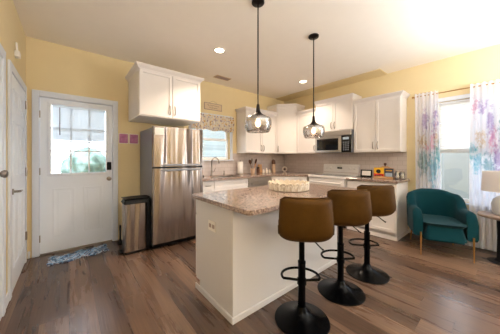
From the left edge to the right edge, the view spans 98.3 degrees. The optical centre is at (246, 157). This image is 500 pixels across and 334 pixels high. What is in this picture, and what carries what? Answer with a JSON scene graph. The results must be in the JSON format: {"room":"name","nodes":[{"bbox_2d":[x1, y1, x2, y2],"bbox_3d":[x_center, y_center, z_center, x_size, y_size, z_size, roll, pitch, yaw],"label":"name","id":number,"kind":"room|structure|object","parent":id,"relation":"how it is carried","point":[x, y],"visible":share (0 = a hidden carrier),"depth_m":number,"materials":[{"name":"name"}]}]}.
{"room":"kitchen","nodes":[
{"label":"kitchen","id":0,"kind":"room"},
{"bbox_2d":[0,0,25,293],"bbox_3d":[-0.558,-0.131,-0.104,0.150,2.791,7.147,0,0,-39],"label":"wall","id":1,"kind":"structure","parent":0,"point":[11,29],"depth_m":2.01,"materials":[{"name":"yellow paint"}]},
{"bbox_2d":[0,43,8,319],"bbox_3d":[-1.683,0.196,1.452,0.081,2.134,0.880,0,0,-39],"label":"door","id":2,"kind":"structure","parent":1,"relation":"in","point":[4,173],"depth_m":1.72,"materials":[{"name":"white paint"}]},
{"bbox_2d":[6,292,9,307],"bbox_3d":[-2.045,1.219,1.840,0.014,0.089,0.160,0,0,-39],"label":"baseboard","id":3,"kind":"structure","parent":1,"relation":"attached to","point":[8,293],"depth_m":1.86,"materials":[{"name":"white paint"}]},
{"bbox_2d":[7,59,26,299],"bbox_3d":[-2.380,0.196,2.293,0.070,2.134,0.955,0,0,-39],"label":"door","id":4,"kind":"structure","parent":1,"relation":"in","point":[16,88],"depth_m":2.10,"materials":[{"name":"white paint"}]},
{"bbox_2d":[14,42,20,58],"bbox_3d":[-2.295,-1.076,2.166,0.040,0.140,0.080,0,0,-39],"label":"sensor","id":5,"kind":"object","parent":1,"relation":"attached to","point":[17,54],"visible":1,"depth_m":2.14,"materials":[{"name":"white plastic"}]},
{"bbox_2d":[26,36,283,257],"bbox_3d":[-0.928,-0.131,4.310,5.176,2.791,0.150,0,0,-39],"label":"wall","id":6,"kind":"structure","parent":0,"point":[51,67],"depth_m":3.25,"materials":[{"name":"yellow paint"}]},
{"bbox_2d":[32,89,117,257],"bbox_3d":[-2.378,0.196,3.066,0.946,2.134,0.196,0,0,-39],"label":"door","id":7,"kind":"structure","parent":6,"relation":"in","point":[71,211],"depth_m":2.99,"materials":[{"name":"white paint"}]},
{"bbox_2d":[52,105,104,143],"bbox_3d":[-2.359,-0.462,3.063,0.599,0.488,0.022,0,0,-39],"label":"mini blind","id":8,"kind":"object","parent":7,"relation":"attached to","point":[70,123],"depth_m":3.04,"materials":[{"name":"white plastic"}]},
{"bbox_2d":[119,133,127,143],"bbox_3d":[-1.929,-0.306,3.387,0.135,0.160,0.006,0,0,-39],"label":"paper note","id":9,"kind":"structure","parent":6,"relation":"attached to","point":[123,138],"depth_m":3.38,"materials":[{"name":"pink paper"}]},
{"bbox_2d":[129,134,138,143],"bbox_3d":[-1.815,-0.306,3.480,0.135,0.160,0.006,0,0,-39],"label":"paper note","id":10,"kind":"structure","parent":6,"relation":"attached to","point":[133,138],"depth_m":3.48,"materials":[{"name":"pink paper"}]},
{"bbox_2d":[125,61,204,126],"bbox_3d":[-1.295,-0.925,3.433,1.003,0.692,0.738,0,0,-39],"label":"upper cabinet","id":11,"kind":"object","parent":6,"relation":"attached to","point":[156,95],"visible":1,"depth_m":3.16,"materials":[{"name":"white paint"}]},
{"bbox_2d":[189,112,233,160],"bbox_3d":[-0.726,-0.418,4.418,1.040,0.955,0.160,0,0,-39],"label":"window","id":12,"kind":"structure","parent":6,"relation":"in","point":[231,133],"depth_m":4.63,"materials":[{"name":"plastic"}]},
{"bbox_2d":[191,113,233,132],"bbox_3d":[-0.668,-0.704,4.360,0.977,0.337,0.102,0,0,-39],"label":"valance","id":13,"kind":"object","parent":12,"relation":"attached to","point":[210,122],"visible":0.83,"depth_m":4.37,"materials":[{"name":"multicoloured fabric"}]},
{"bbox_2d":[204,102,221,111],"bbox_3d":[-0.681,-1.067,4.403,0.410,0.192,0.016,0,0,-39],"label":"wall plaque","id":14,"kind":"object","parent":6,"relation":"attached to","point":[209,106],"visible":1,"depth_m":4.39,"materials":[{"name":"grey wood"}]},
{"bbox_2d":[235,106,277,153],"bbox_3d":[0.243,-0.587,4.926,0.994,0.967,0.378,0,0,-39],"label":"upper cabinet","id":15,"kind":"object","parent":6,"relation":"attached to","point":[247,143],"visible":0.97,"depth_m":4.76,"materials":[{"name":"white paint"}]},
{"bbox_2d":[267,103,304,153],"bbox_3d":[0.963,-0.689,5.323,0.646,1.170,0.662,0,0,-39],"label":"upper cabinet","id":16,"kind":"object","parent":6,"relation":"attached to","point":[286,117],"visible":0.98,"depth_m":5.11,"materials":[{"name":"white paint"}]},
{"bbox_2d":[202,152,406,178],"bbox_3d":[0.789,0.124,3.857,2.792,0.450,2.726,0,0,-39],"label":"wall","id":17,"kind":"structure","parent":6,"relation":"attached to","point":[309,163],"depth_m":4.73,"materials":[{"name":"white tile"}]},
{"bbox_2d":[0,226,499,333],"bbox_3d":[1.385,1.324,1.489,5.176,0.120,7.447,0,0,-39],"label":"floor","id":18,"kind":"structure","parent":0,"point":[440,290],"depth_m":1.99,"materials":[{"name":"brown wood"}]},
{"bbox_2d":[46,244,108,266],"bbox_3d":[-2.178,1.256,2.825,0.645,0.015,0.310,0,0,-44],"label":"door mat","id":19,"kind":"object","parent":18,"relation":"on","point":[93,251],"visible":1,"depth_m":2.79,"materials":[{"name":"fabric"}]},
{"bbox_2d":[118,225,121,244],"bbox_3d":[-1.850,1.123,3.164,0.060,0.279,0.070,0,0,-39],"label":"brush","id":20,"kind":"object","parent":18,"relation":"on","point":[120,240],"visible":0.86,"depth_m":3.15,"materials":[{"name":"black plastic"}]},
{"bbox_2d":[119,195,149,254],"bbox_3d":[-1.538,0.899,2.968,0.355,0.726,0.240,0,0,-39],"label":"trash can","id":21,"kind":"object","parent":18,"relation":"on","point":[135,209],"visible":1,"depth_m":2.89,"materials":[{"name":"metal"}]},
{"bbox_2d":[140,126,202,248],"bbox_3d":[-1.202,0.401,3.454,0.754,1.717,0.768,0,0,-39],"label":"refrigerator","id":22,"kind":"object","parent":18,"relation":"on","point":[171,163],"visible":0.96,"depth_m":3.14,"materials":[{"name":"metal"}]},
{"bbox_2d":[155,127,163,134],"bbox_3d":[-1.208,-0.371,2.992,0.120,0.100,0.004,0,0,-35],"label":"paper note","id":23,"kind":"object","parent":22,"relation":"attached to","point":[158,131],"visible":1,"depth_m":2.99,"materials":[{"name":"white paper"}]},
{"bbox_2d":[203,181,213,192],"bbox_3d":[-0.829,0.828,3.870,0.225,0.871,0.634,0,0,-39],"label":"base cabinet","id":24,"kind":"object","parent":18,"relation":"on","point":[208,186],"visible":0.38,"depth_m":3.66,"materials":[{"name":"white paint"}]},
{"bbox_2d":[213,178,247,190],"bbox_3d":[-0.444,0.828,4.185,0.760,0.871,0.634,0,0,-39],"label":"base cabinet","id":25,"kind":"object","parent":18,"relation":"on","point":[219,185],"visible":0.12,"depth_m":3.94,"materials":[{"name":"white paint"}]},
{"bbox_2d":[248,177,270,186],"bbox_3d":[0.104,0.819,4.632,0.635,0.850,0.638,0,0,-39],"label":"dishwasher","id":26,"kind":"object","parent":18,"relation":"on","point":[259,181],"visible":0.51,"depth_m":4.39,"materials":[{"name":"grey metal"}]},
{"bbox_2d":[195,199,336,324],"bbox_3d":[0.291,0.826,2.393,1.589,0.875,0.680,0,0,-39],"label":"kitchen island","id":27,"kind":"object","parent":18,"relation":"on","point":[239,266],"visible":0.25,"depth_m":1.84,"materials":[{"name":"paint"}]},
{"bbox_2d":[208,220,215,232],"bbox_3d":[-0.303,0.590,1.879,0.010,0.088,0.120,0,0,-39],"label":"power outlet","id":28,"kind":"object","parent":27,"relation":"attached to","point":[211,224],"visible":1,"depth_m":1.87,"materials":[{"name":"white plastic"}]},
{"bbox_2d":[192,183,356,215],"bbox_3d":[0.379,0.369,2.297,1.662,0.037,0.888,0,0,-39],"label":"island countertop","id":29,"kind":"structure","parent":27,"relation":"on","point":[250,201],"depth_m":1.97,"materials":[{"name":"stone"}]},
{"bbox_2d":[268,179,308,191],"bbox_3d":[0.469,0.303,2.421,0.447,0.092,0.447,0,0,-39],"label":"round tray","id":30,"kind":"object","parent":29,"relation":"on","point":[281,185],"visible":1,"depth_m":2.26,"materials":[{"name":"wicker"}]},
{"bbox_2d":[270,176,308,181],"bbox_3d":[0.939,0.828,4.995,1.096,0.871,1.135,0,0,-39],"label":"base cabinet","id":31,"kind":"object","parent":18,"relation":"on","point":[274,178],"visible":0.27,"depth_m":4.56,"materials":[{"name":"white paint"}]},
{"bbox_2d":[203,171,320,181],"bbox_3d":[0.306,0.369,4.444,2.778,0.038,1.190,0,0,-39],"label":"countertop","id":32,"kind":"structure","parent":31,"relation":"on","point":[279,173],"depth_m":4.52,"materials":[{"name":"stone"}]},
{"bbox_2d":[210,157,219,175],"bbox_3d":[-0.626,0.166,4.301,0.203,0.367,0.055,0,0,-30],"label":"faucet","id":33,"kind":"object","parent":32,"relation":"on","point":[212,171],"visible":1,"depth_m":4.26,"materials":[{"name":"silver metal"}]},
{"bbox_2d":[214,175,235,177],"bbox_3d":[-0.420,0.467,4.156,0.576,0.215,0.356,0,0,-39],"label":"sink","id":34,"kind":"object","parent":32,"relation":"in","point":[230,175],"visible":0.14,"depth_m":4.34,"materials":[{"name":"metal"}]},
{"bbox_2d":[237,160,242,173],"bbox_3d":[-0.141,0.196,4.707,0.140,0.307,0.140,0,0,-39],"label":"paper towel roll","id":35,"kind":"object","parent":32,"relation":"on","point":[239,164],"visible":0.98,"depth_m":4.66,"materials":[{"name":"white paper"}]},
{"bbox_2d":[272,159,274,171],"bbox_3d":[0.662,0.189,5.327,0.092,0.320,0.092,0,0,-39],"label":"bottle","id":36,"kind":"object","parent":32,"relation":"on","point":[273,160],"visible":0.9,"depth_m":5.28,"materials":[{"name":"brown glass"}]},
{"bbox_2d":[275,196,334,333],"bbox_3d":[0.427,0.766,1.670,0.419,0.995,0.480,0,0,9],"label":"bar stool","id":37,"kind":"object","parent":18,"relation":"on","point":[301,220],"visible":1,"depth_m":1.51,"materials":[{"name":"brown leather"}]},
{"bbox_2d":[308,164,359,227],"bbox_3d":[1.736,0.696,4.343,0.690,1.134,0.764,0,0,-39],"label":"range","id":38,"kind":"object","parent":18,"relation":"on","point":[333,174],"visible":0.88,"depth_m":4.30,"materials":[{"name":"white metal"}]},
{"bbox_2d":[308,173,358,179],"bbox_3d":[1.720,0.362,4.330,0.555,0.045,0.764,0,0,-39],"label":"cooktop","id":39,"kind":"object","parent":38,"relation":"in","point":[323,176],"depth_m":4.28,"materials":[{"name":"silver metal"}]},
{"bbox_2d":[317,189,371,305],"bbox_3d":[0.888,0.766,2.026,0.419,0.995,0.480,0,0,0],"label":"bar stool","id":40,"kind":"object","parent":18,"relation":"on","point":[352,208],"visible":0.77,"depth_m":1.86,"materials":[{"name":"brown leather"}]},
{"bbox_2d":[346,185,395,284],"bbox_3d":[1.313,0.766,2.342,0.419,0.995,0.480,0,0,2],"label":"bar stool","id":41,"kind":"object","parent":18,"relation":"on","point":[383,200],"visible":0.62,"depth_m":2.20,"materials":[{"name":"brown leather"}]},
{"bbox_2d":[347,180,408,240],"bbox_3d":[2.258,0.828,3.757,0.643,0.871,0.772,0,0,-39],"label":"base cabinet","id":42,"kind":"object","parent":18,"relation":"on","point":[395,227],"visible":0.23,"depth_m":3.46,"materials":[{"name":"white paint"}]},
{"bbox_2d":[346,176,409,183],"bbox_3d":[2.259,0.369,3.755,0.630,0.038,0.793,0,0,-39],"label":"countertop","id":43,"kind":"structure","parent":42,"relation":"on","point":[357,178],"depth_m":3.53,"materials":[{"name":"stone"}]},
{"bbox_2d":[361,169,371,176],"bbox_3d":[2.230,0.282,4.019,0.190,0.136,0.084,0,0,44],"label":"photo frame","id":44,"kind":"object","parent":43,"relation":"on","point":[364,173],"visible":0.99,"depth_m":4.00,"materials":[{"name":"black plastic"}]},
{"bbox_2d":[362,171,370,175],"bbox_3d":[2.210,0.279,3.999,0.150,0.090,0.016,0,0,44],"label":"print","id":45,"kind":"object","parent":44,"relation":"attached to","point":[364,173],"depth_m":3.99,"materials":[{"name":"white paper"}]},
{"bbox_2d":[374,163,393,178],"bbox_3d":[2.410,0.217,3.790,0.130,0.264,0.300,0,0,-39],"label":"cookbook stand","id":46,"kind":"object","parent":43,"relation":"on","point":[385,164],"visible":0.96,"depth_m":3.79,"materials":[{"name":"brown wood"}]},
{"bbox_2d":[374,167,383,175],"bbox_3d":[2.349,0.252,3.839,0.031,0.165,0.161,0,0,-39],"label":"cookbook","id":47,"kind":"object","parent":46,"relation":"on","point":[377,171],"visible":0.98,"depth_m":3.83,"materials":[{"name":"yellow paper"}]},
{"bbox_2d":[384,168,393,177],"bbox_3d":[2.450,0.257,3.722,0.029,0.155,0.136,0,0,-39],"label":"cookbook","id":48,"kind":"object","parent":46,"relation":"on","point":[388,172],"visible":0.88,"depth_m":3.72,"materials":[{"name":"paper"}]},
{"bbox_2d":[400,171,404,178],"bbox_3d":[2.575,0.283,3.578,0.072,0.131,0.072,0,0,-39],"label":"glass jar","id":49,"kind":"object","parent":43,"relation":"on","point":[401,176],"visible":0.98,"depth_m":3.55,"materials":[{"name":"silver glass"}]},
{"bbox_2d":[406,188,478,262],"bbox_3d":[2.654,0.864,3.014,0.660,0.800,0.688,0,0,26],"label":"armchair","id":50,"kind":"object","parent":18,"relation":"on","point":[439,215],"visible":1,"depth_m":2.91,"materials":[{"name":"teal fabric"}]},
{"bbox_2d":[422,214,467,243],"bbox_3d":[2.630,0.941,2.965,0.435,0.203,0.575,0,0,26],"label":"seat cushion","id":51,"kind":"object","parent":50,"relation":"on","point":[435,227],"depth_m":2.77,"materials":[{"name":"teal fabric"}]},
{"bbox_2d":[477,211,499,264],"bbox_3d":[3.097,0.977,2.610,0.432,0.572,0.432,0,0,-39],"label":"side table","id":52,"kind":"object","parent":18,"relation":"on","point":[487,214],"visible":0.95,"depth_m":2.62,"materials":[{"name":"brown wood"}]},
{"bbox_2d":[481,170,499,215],"bbox_3d":[3.097,0.415,2.610,0.370,0.550,0.370,0,0,-39],"label":"table lamp","id":53,"kind":"object","parent":52,"relation":"on","point":[490,182],"visible":1,"depth_m":2.60,"materials":[{"name":"fabric"}]},
{"bbox_2d":[13,0,499,98],"bbox_3d":[1.385,-1.587,1.489,5.176,0.120,7.447,0,0,-39],"label":"ceiling","id":54,"kind":"structure","parent":0,"point":[356,37],"depth_m":2.65,"materials":[{"name":"paint"}]},
{"bbox_2d":[214,47,224,52],"bbox_3d":[-0.385,-1.521,3.056,0.166,0.010,0.166,0,0,-39],"label":"recessed light","id":55,"kind":"object","parent":54,"relation":"in","point":[217,49],"visible":1,"depth_m":3.05,"materials":[{"name":"white"}]},
{"bbox_2d":[214,75,230,80],"bbox_3d":[-0.460,-1.521,4.110,0.320,0.009,0.140,0,0,-39],"label":"ceiling vent","id":56,"kind":"object","parent":54,"relation":"in","point":[216,76],"visible":1,"depth_m":4.09,"materials":[{"name":"white metal"}]},
{"bbox_2d":[244,0,271,132],"bbox_3d":[0.110,-0.890,2.107,0.260,1.274,0.260,0,0,-20],"label":"pendant light","id":57,"kind":"object","parent":54,"relation":"hanging from","point":[257,115],"visible":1,"depth_m":2.10,"materials":[{"name":"black metal"}]},
{"bbox_2d":[303,33,324,138],"bbox_3d":[0.836,-0.890,2.703,0.260,1.274,0.260,0,0,-20],"label":"pendant light","id":58,"kind":"object","parent":54,"relation":"hanging from","point":[313,36],"visible":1,"depth_m":2.70,"materials":[{"name":"black"}]},
{"bbox_2d":[284,44,499,232],"bbox_3d":[3.328,-0.131,3.082,0.150,2.791,7.147,0,0,-39],"label":"wall","id":59,"kind":"structure","parent":0,"point":[456,72],"depth_m":3.53,"materials":[{"name":"yellow paint"}]},
{"bbox_2d":[295,108,320,153],"bbox_3d":[1.440,-0.589,4.965,0.378,0.970,0.518,0,0,-39],"label":"upper cabinet","id":60,"kind":"object","parent":59,"relation":"attached to","point":[304,118],"visible":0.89,"depth_m":4.90,"materials":[{"name":"white paint"}]},
{"bbox_2d":[276,69,386,101],"bbox_3d":[1.638,-1.519,4.741,0.359,0.013,2.436,0,0,-39],"label":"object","id":61,"kind":"structure","parent":59,"relation":"attached to","point":[375,73],"depth_m":4.45,"materials":[{"name":"yellow paint"}]},
{"bbox_2d":[314,93,361,132],"bbox_3d":[1.851,-0.874,4.449,0.398,0.667,0.830,0,0,-39],"label":"upper cabinet","id":62,"kind":"object","parent":59,"relation":"attached to","point":[336,113],"visible":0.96,"depth_m":4.29,"materials":[{"name":"white paint"}]},
{"bbox_2d":[315,129,353,152],"bbox_3d":[1.830,-0.322,4.418,0.449,0.428,0.760,0,0,-39],"label":"microwave","id":63,"kind":"object","parent":62,"relation":"attached to","point":[341,141],"visible":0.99,"depth_m":4.24,"materials":[{"name":"metal"}]},
{"bbox_2d":[352,90,409,152],"bbox_3d":[2.364,-0.589,3.838,0.378,0.970,0.794,0,0,-39],"label":"upper cabinet","id":64,"kind":"object","parent":59,"relation":"attached to","point":[380,121],"visible":1,"depth_m":3.70,"materials":[{"name":"white paint"}]},
{"bbox_2d":[410,229,494,251],"bbox_3d":[4.135,1.219,1.967,0.014,0.089,4.360,0,0,-39],"label":"baseboard","id":65,"kind":"structure","parent":59,"relation":"attached to","point":[467,244],"depth_m":3.11,"materials":[{"name":"white paint"}]},
{"bbox_2d":[439,93,469,204],"bbox_3d":[3.266,-0.126,3.091,0.155,1.600,1.000,0,0,-39],"label":"window","id":66,"kind":"structure","parent":59,"relation":"in","point":[454,116],"depth_m":3.25,"materials":[{"name":"plastic"}]},
{"bbox_2d":[439,101,469,148],"bbox_3d":[3.260,-0.488,3.087,0.008,0.695,0.816,0,0,-39],"label":"cellular shade","id":67,"kind":"object","parent":66,"relation":"attached to","point":[454,116],"depth_m":3.25,"materials":[{"name":"white fabric"}]},
{"bbox_2d":[412,82,499,98],"bbox_3d":[3.282,-0.992,2.943,0.095,0.035,1.682,0,0,-39],"label":"curtain rod","id":68,"kind":"object","parent":59,"relation":"attached to","point":[499,82],"visible":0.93,"depth_m":3.19,"materials":[{"name":"gold metal"}]},
{"bbox_2d":[415,90,440,188],"bbox_3d":[2.857,0.096,3.409,0.069,2.276,0.330,0,0,-39],"label":"curtain","id":69,"kind":"object","parent":68,"relation":"hanging from","point":[427,131],"visible":0.68,"depth_m":3.41,"materials":[{"name":"fabric"}]},
{"bbox_2d":[469,79,499,251],"bbox_3d":[3.323,0.096,2.840,0.068,2.276,0.560,0,0,-39],"label":"curtain","id":70,"kind":"object","parent":68,"relation":"hanging from","point":[484,147],"visible":0.81,"depth_m":2.95,"materials":[{"name":"fabric"}]},
{"label":"outside","id":71,"kind":"structure","parent":0,"visible":0},
{"bbox_3d":[0.279,1.664,2.815,28.000,0.200,28.000,0,0,-39],"label":"ground","id":72,"kind":"structure","parent":71,"visible":0},
{"bbox_2d":[60,147,105,172],"bbox_3d":[-4.641,0.658,5.338,4.620,1.903,1.406,0,0,-39],"label":"hedge","id":73,"kind":"object","parent":72,"relation":"on","point":[79,159],"visible":0.06,"depth_m":5.28,"materials":[{"name":"green plant"}]},
{"bbox_2d":[192,128,225,156],"bbox_3d":[-1.094,-1.386,9.379,7.800,5.900,0.200,0,0,-39],"label":"neighbouring house","id":74,"kind":"structure","parent":72,"relation":"on","point":[210,148],"depth_m":9.04,"materials":[{"name":"white"}]},
{"bbox_2d":[441,153,468,198],"bbox_3d":[5.183,0.689,4.249,0.100,1.750,8.000,0,0,-39],"label":"fence","id":75,"kind":"object","parent":72,"relation":"on","point":[454,166],"depth_m":4.82,"materials":[{"name":"white plastic"}]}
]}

